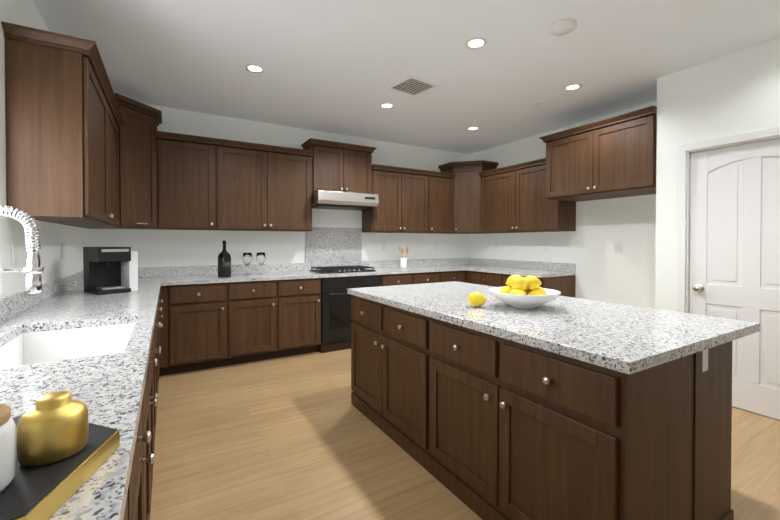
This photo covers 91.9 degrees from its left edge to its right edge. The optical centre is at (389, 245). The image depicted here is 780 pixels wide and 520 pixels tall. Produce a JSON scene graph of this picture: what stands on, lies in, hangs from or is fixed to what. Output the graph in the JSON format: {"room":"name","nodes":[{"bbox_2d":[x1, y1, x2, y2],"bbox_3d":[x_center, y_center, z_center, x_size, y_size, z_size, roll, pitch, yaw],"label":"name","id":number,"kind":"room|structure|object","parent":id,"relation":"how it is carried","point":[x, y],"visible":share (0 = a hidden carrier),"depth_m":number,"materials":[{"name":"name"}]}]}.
{"room":"kitchen","nodes":[
{"label":"kitchen","id":0,"kind":"room"},
{"bbox_2d":[0,0,86,297],"bbox_3d":[-0.710,-0.079,-0.282,0.120,2.740,9.500,0,1,-30],"label":"wall","id":1,"kind":"structure","parent":0,"point":[53,236],"depth_m":2.10,"materials":[{"name":"white paint"}]},
{"bbox_2d":[11,244,17,266],"bbox_3d":[-1.957,0.047,1.968,0.008,0.118,0.075,0,1,-30],"label":"light switch","id":2,"kind":"object","parent":1,"relation":"attached to","point":[14,247],"visible":1,"depth_m":1.96,"materials":[{"name":"white plastic"}]},
{"bbox_2d":[2,25,112,224],"bbox_3d":[-1.985,-0.621,2.316,0.321,0.928,0.840,0,1,-30],"label":"upper cabinet","id":3,"kind":"object","parent":1,"relation":"attached to","point":[87,147],"depth_m":1.97,"materials":[{"name":"brown wood"}]},
{"bbox_2d":[61,243,63,258],"bbox_3d":[-2.485,0.037,2.864,0.008,0.118,0.075,0,1,-30],"label":"electrical outlet","id":4,"kind":"object","parent":1,"relation":"attached to","point":[62,250],"visible":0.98,"depth_m":2.85,"materials":[{"name":"white plastic"}]},
{"bbox_2d":[68,97,120,228],"bbox_3d":[-2.349,-0.628,2.934,0.321,0.928,0.840,0,1,-30],"label":"upper cabinet","id":5,"kind":"object","parent":1,"relation":"attached to","point":[112,108],"depth_m":3.23,"materials":[{"name":"brown wood"}]},
{"bbox_2d":[87,104,468,266],"bbox_3d":[-0.824,-0.137,5.094,5.140,2.740,0.120,0,1,-30],"label":"wall","id":6,"kind":"structure","parent":0,"point":[161,248],"depth_m":4.64,"materials":[{"name":"white paint"}]},
{"bbox_2d":[109,93,168,229],"bbox_3d":[-2.545,-0.739,3.611,0.672,1.135,0.672,0,1,-30],"label":"upper cabinet","id":7,"kind":"object","parent":6,"relation":"attached to","point":[144,195],"depth_m":3.60,"materials":[{"name":"brown wood"}]},
{"bbox_2d":[165,133,224,230],"bbox_3d":[-2.144,-0.652,4.052,0.610,0.953,0.321,0,1,-30],"label":"upper cabinet","id":8,"kind":"object","parent":6,"relation":"attached to","point":[194,166],"depth_m":3.94,"materials":[{"name":"brown wood"}]},
{"bbox_2d":[225,141,312,231],"bbox_3d":[-1.513,-0.656,4.424,1.142,0.953,0.321,0,1,-30],"label":"upper cabinet","id":9,"kind":"object","parent":6,"relation":"attached to","point":[268,187],"depth_m":4.31,"materials":[{"name":"brown wood"}]},
{"bbox_2d":[301,141,372,193],"bbox_3d":[-0.668,-0.974,4.918,0.820,0.618,0.321,0,1,-30],"label":"upper cabinet","id":10,"kind":"object","parent":6,"relation":"attached to","point":[337,167],"depth_m":4.76,"materials":[{"name":"brown wood"}]},
{"bbox_2d":[312,190,378,210],"bbox_3d":[-0.620,-0.571,4.842,0.810,0.177,0.509,0,1,-30],"label":"range hood","id":11,"kind":"object","parent":6,"relation":"attached to","point":[334,200],"visible":0.81,"depth_m":4.63,"materials":[{"name":"silver metal"}]},
{"bbox_2d":[382,243,386,250],"bbox_3d":[-0.075,0.009,5.460,0.075,0.118,0.008,0,1,-30],"label":"electrical outlet","id":12,"kind":"object","parent":6,"relation":"attached to","point":[384,246],"visible":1,"depth_m":5.45,"materials":[{"name":"white plastic"}]},
{"bbox_2d":[362,165,432,232],"bbox_3d":[0.113,-0.629,5.382,0.992,0.878,0.321,0,1,-30],"label":"upper cabinet","id":13,"kind":"object","parent":6,"relation":"attached to","point":[405,205],"depth_m":5.22,"materials":[{"name":"brown wood"}]},
{"bbox_2d":[435,242,438,249],"bbox_3d":[0.735,0.004,5.937,0.075,0.118,0.008,0,1,-30],"label":"electrical outlet","id":14,"kind":"object","parent":6,"relation":"attached to","point":[436,245],"visible":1,"depth_m":5.94,"materials":[{"name":"white plastic"}]},
{"bbox_2d":[433,173,448,232],"bbox_3d":[0.649,-0.633,5.698,0.540,0.878,0.321,0,1,-30],"label":"upper cabinet","id":15,"kind":"object","parent":6,"relation":"attached to","point":[440,180],"depth_m":5.58,"materials":[{"name":"brown wood"}]},
{"bbox_2d":[437,161,500,232],"bbox_3d":[1.198,-0.707,5.816,0.672,1.025,0.674,0,1,-30],"label":"upper cabinet","id":16,"kind":"object","parent":6,"relation":"attached to","point":[466,178],"depth_m":5.65,"materials":[{"name":"brown wood"}]},
{"bbox_2d":[32,0,779,153],"bbox_3d":[2.306,-1.518,1.479,7.120,0.100,9.500,0,1,-30],"label":"ceiling","id":17,"kind":"structure","parent":0,"point":[335,66],"depth_m":2.94,"materials":[{"name":"white paint"}]},
{"bbox_2d":[245,64,264,72],"bbox_3d":[-1.131,-1.483,3.157,0.156,0.006,0.156,0,1,-30],"label":"recessed light","id":18,"kind":"object","parent":17,"relation":"in","point":[253,68],"visible":1,"depth_m":3.15,"materials":[{"name":"white"}]},
{"bbox_2d":[380,103,393,107],"bbox_3d":[-0.033,-1.492,4.013,0.156,0.006,0.156,0,1,-30],"label":"recessed light","id":19,"kind":"object","parent":17,"relation":"in","point":[386,105],"visible":1,"depth_m":4.01,"materials":[{"name":"white"}]},
{"bbox_2d":[387,75,438,96],"bbox_3d":[0.211,-1.484,3.519,0.340,0.011,0.340,0,1,-38],"label":"ceiling vent","id":20,"kind":"object","parent":17,"relation":"in","point":[412,86],"visible":1,"depth_m":3.50,"materials":[{"name":"white metal"}]},
{"bbox_2d":[467,126,478,129],"bbox_3d":[1.059,-1.501,4.819,0.156,0.006,0.156,0,1,-30],"label":"recessed light","id":21,"kind":"object","parent":17,"relation":"in","point":[472,128],"visible":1,"depth_m":4.82,"materials":[{"name":"white"}]},
{"bbox_2d":[465,37,486,48],"bbox_3d":[0.627,-1.478,2.754,0.156,0.006,0.156,0,1,-30],"label":"recessed light","id":22,"kind":"object","parent":17,"relation":"in","point":[475,43],"visible":1,"depth_m":2.75,"materials":[{"name":"white"}]},
{"bbox_2d":[549,19,576,35],"bbox_3d":[1.162,-1.463,2.535,0.170,0.032,0.170,0,1,-30],"label":"smoke detector","id":23,"kind":"object","parent":17,"relation":"attached to","point":[562,27],"visible":0.94,"depth_m":2.50,"materials":[{"name":"white plastic"}]},
{"bbox_2d":[564,83,581,90],"bbox_3d":[1.712,-1.487,3.532,0.156,0.006,0.156,0,1,-30],"label":"recessed light","id":24,"kind":"object","parent":17,"relation":"in","point":[571,87],"visible":1,"depth_m":3.53,"materials":[{"name":"white"}]},
{"bbox_2d":[150,349,779,519],"bbox_3d":[2.306,1.322,1.510,7.120,0.100,9.500,0,1,-30],"label":"floor","id":25,"kind":"structure","parent":0,"point":[298,437],"depth_m":2.26,"materials":[{"name":"brown wood"}]},
{"bbox_2d":[0,227,575,519],"bbox_3d":[0.952,0.527,1.968,5.016,1.480,7.078,0,1,-30],"label":"base cabinet","id":26,"kind":"object","parent":25,"relation":"on","point":[108,360],"visible":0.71,"depth_m":2.67,"materials":[{"name":"brown wood"}]},
{"bbox_2d":[0,206,43,293],"bbox_3d":[-1.448,0.103,1.414,0.217,0.508,0.091,0,1,-30],"label":"faucet","id":27,"kind":"object","parent":26,"relation":"on","point":[33,270],"visible":1,"depth_m":1.45,"materials":[{"name":"silver metal"}]},
{"bbox_2d":[0,416,119,519],"bbox_3d":[-0.658,0.340,0.542,0.433,0.052,0.413,0,1,-30],"label":"tray","id":28,"kind":"object","parent":26,"relation":"on","point":[45,492],"visible":0.62,"depth_m":0.55,"materials":[{"name":"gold metal"}]},
{"bbox_2d":[0,403,15,491],"bbox_3d":[-0.577,0.282,0.502,0.112,0.103,0.112,0,1,-30],"label":"canister","id":29,"kind":"object","parent":28,"relation":"on","point":[7,449],"visible":1,"depth_m":0.52,"materials":[{"name":"white ceramic"}]},
{"bbox_2d":[16,391,88,466],"bbox_3d":[-0.540,0.286,0.606,0.086,0.092,0.086,0,1,-30],"label":"jar","id":30,"kind":"object","parent":28,"relation":"on","point":[52,427],"visible":1,"depth_m":0.58,"materials":[{"name":"gold metal"}]},
{"bbox_2d":[83,247,137,294],"bbox_3d":[-2.083,0.174,2.825,0.305,0.335,0.260,0,1,34],"label":"coffee maker","id":31,"kind":"object","parent":26,"relation":"on","point":[110,270],"visible":1,"depth_m":2.78,"materials":[{"name":"black plastic"}]},
{"bbox_2d":[218,241,230,276],"bbox_3d":[-1.757,0.136,4.001,0.132,0.385,0.132,0,1,-30],"label":"bottle","id":32,"kind":"object","parent":26,"relation":"on","point":[224,255],"visible":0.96,"depth_m":3.95,"materials":[{"name":"black glass"}]},
{"bbox_2d":[218,262,230,270],"bbox_3d":[-1.757,0.214,4.002,0.134,0.090,0.134,0,1,-30],"label":"label","id":33,"kind":"object","parent":32,"relation":"attached to","point":[224,266],"visible":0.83,"depth_m":3.95,"materials":[{"name":"grey"}]},
{"bbox_2d":[242,253,251,274],"bbox_3d":[-1.598,0.201,4.224,0.104,0.250,0.104,0,1,-30],"label":"wine glass","id":34,"kind":"object","parent":26,"relation":"on","point":[247,259],"visible":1,"depth_m":4.19,"materials":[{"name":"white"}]},
{"bbox_2d":[256,252,265,274],"bbox_3d":[-1.479,0.200,4.317,0.104,0.250,0.104,0,1,-30],"label":"wine glass","id":35,"kind":"object","parent":26,"relation":"on","point":[260,257],"visible":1,"depth_m":4.28,"materials":[{"name":"white"}]},
{"bbox_2d":[309,265,375,273],"bbox_3d":[-0.603,0.295,4.803,0.720,0.051,0.470,0,1,-30],"label":"cooktop","id":36,"kind":"object","parent":26,"relation":"in","point":[339,269],"visible":1,"depth_m":4.72,"materials":[{"name":"black metal"}]},
{"bbox_2d":[321,275,380,344],"bbox_3d":[-0.572,0.755,4.755,0.782,0.780,0.623,0,1,-30],"label":"oven","id":37,"kind":"object","parent":26,"relation":"in","point":[336,318],"visible":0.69,"depth_m":4.43,"materials":[{"name":"black metal"}]},
{"bbox_2d":[399,245,407,267],"bbox_3d":[0.192,0.148,5.325,0.134,0.332,0.134,0,1,-30],"label":"utensil crock","id":38,"kind":"object","parent":26,"relation":"on","point":[403,262],"visible":1,"depth_m":5.29,"materials":[{"name":"white ceramic"}]},
{"bbox_2d":[348,293,741,519],"bbox_3d":[0.595,0.826,2.317,0.960,0.874,2.081,0,1,-30],"label":"kitchen island","id":39,"kind":"object","parent":25,"relation":"on","point":[492,407],"depth_m":1.55,"materials":[{"name":"brown wood"}]},
{"bbox_2d":[348,281,759,376],"bbox_3d":[0.679,0.366,2.360,1.110,0.040,2.124,0,1,-30],"label":"island countertop","id":40,"kind":"structure","parent":39,"relation":"on","point":[637,339],"depth_m":1.71,"materials":[{"name":"grey stone"}]},
{"bbox_2d":[467,292,486,306],"bbox_3d":[0.495,0.303,2.150,0.090,0.086,0.096,0,1,-30],"label":"lemon","id":41,"kind":"object","parent":40,"relation":"on","point":[477,299],"visible":1,"depth_m":2.12,"materials":[{"name":"yellow food"}]},
{"bbox_2d":[488,274,560,308],"bbox_3d":[0.760,0.256,2.143,0.390,0.183,0.390,0,1,-30],"label":"fruit bowl","id":42,"kind":"object","parent":40,"relation":"on","point":[520,292],"visible":1,"depth_m":2.06,"materials":[{"name":"white ceramic"}]},
{"bbox_2d":[469,100,656,308],"bbox_3d":[2.143,-0.136,5.002,0.120,2.740,3.050,0,1,-30],"label":"wall","id":43,"kind":"structure","parent":0,"point":[604,272],"depth_m":4.42,"materials":[{"name":"white paint"}]},
{"bbox_2d":[495,242,498,249],"bbox_3d":[1.628,0.006,5.748,0.008,0.118,0.075,0,1,-30],"label":"electrical outlet","id":44,"kind":"object","parent":43,"relation":"attached to","point":[496,245],"visible":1,"depth_m":5.74,"materials":[{"name":"white plastic"}]},
{"bbox_2d":[485,166,508,232],"bbox_3d":[1.665,-0.629,5.369,0.321,0.878,0.715,0,1,-30],"label":"upper cabinet","id":45,"kind":"object","parent":43,"relation":"attached to","point":[497,180],"depth_m":5.32,"materials":[{"name":"brown wood"}]},
{"bbox_2d":[509,161,576,232],"bbox_3d":[1.966,-0.624,4.858,0.321,0.878,0.715,0,1,-30],"label":"upper cabinet","id":46,"kind":"object","parent":43,"relation":"attached to","point":[527,212],"depth_m":4.80,"materials":[{"name":"brown wood"}]},
{"bbox_2d":[544,243,548,251],"bbox_3d":[2.069,0.014,4.998,0.008,0.118,0.075,0,1,-30],"label":"electrical outlet","id":47,"kind":"object","parent":43,"relation":"attached to","point":[546,246],"visible":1,"depth_m":4.99,"materials":[{"name":"white plastic"}]},
{"bbox_2d":[541,106,656,200],"bbox_3d":[2.320,-0.884,3.990,0.591,0.698,1.136,0,1,-30],"label":"upper cabinet","id":48,"kind":"object","parent":43,"relation":"attached to","point":[615,157],"depth_m":3.77,"materials":[{"name":"brown wood"}]},
{"bbox_2d":[615,243,621,252],"bbox_3d":[2.541,0.023,4.197,0.008,0.118,0.075,0,1,-30],"label":"light switch","id":49,"kind":"object","parent":43,"relation":"attached to","point":[618,247],"visible":1,"depth_m":4.19,"materials":[{"name":"white plastic"}]},
{"bbox_2d":[655,38,779,312],"bbox_3d":[4.032,-0.089,0.672,0.120,2.740,6.330,0,1,-30],"label":"wall","id":50,"kind":"structure","parent":0,"point":[736,93],"depth_m":3.08,"materials":[{"name":"white paint"}]},
{"bbox_2d":[676,126,779,312],"bbox_3d":[2.741,0.204,2.851,0.136,2.107,0.934,0,1,-30],"label":"door frame","id":51,"kind":"structure","parent":50,"relation":"attached to","point":[683,237],"depth_m":3.17,"materials":[{"name":"white wood"}]},
{"bbox_2d":[689,138,779,419],"bbox_3d":[2.710,0.239,2.833,0.109,2.025,0.780,0,1,-30],"label":"door","id":52,"kind":"structure","parent":50,"relation":"in","point":[735,232],"depth_m":2.88,"materials":[{"name":"white wood"}]}
]}

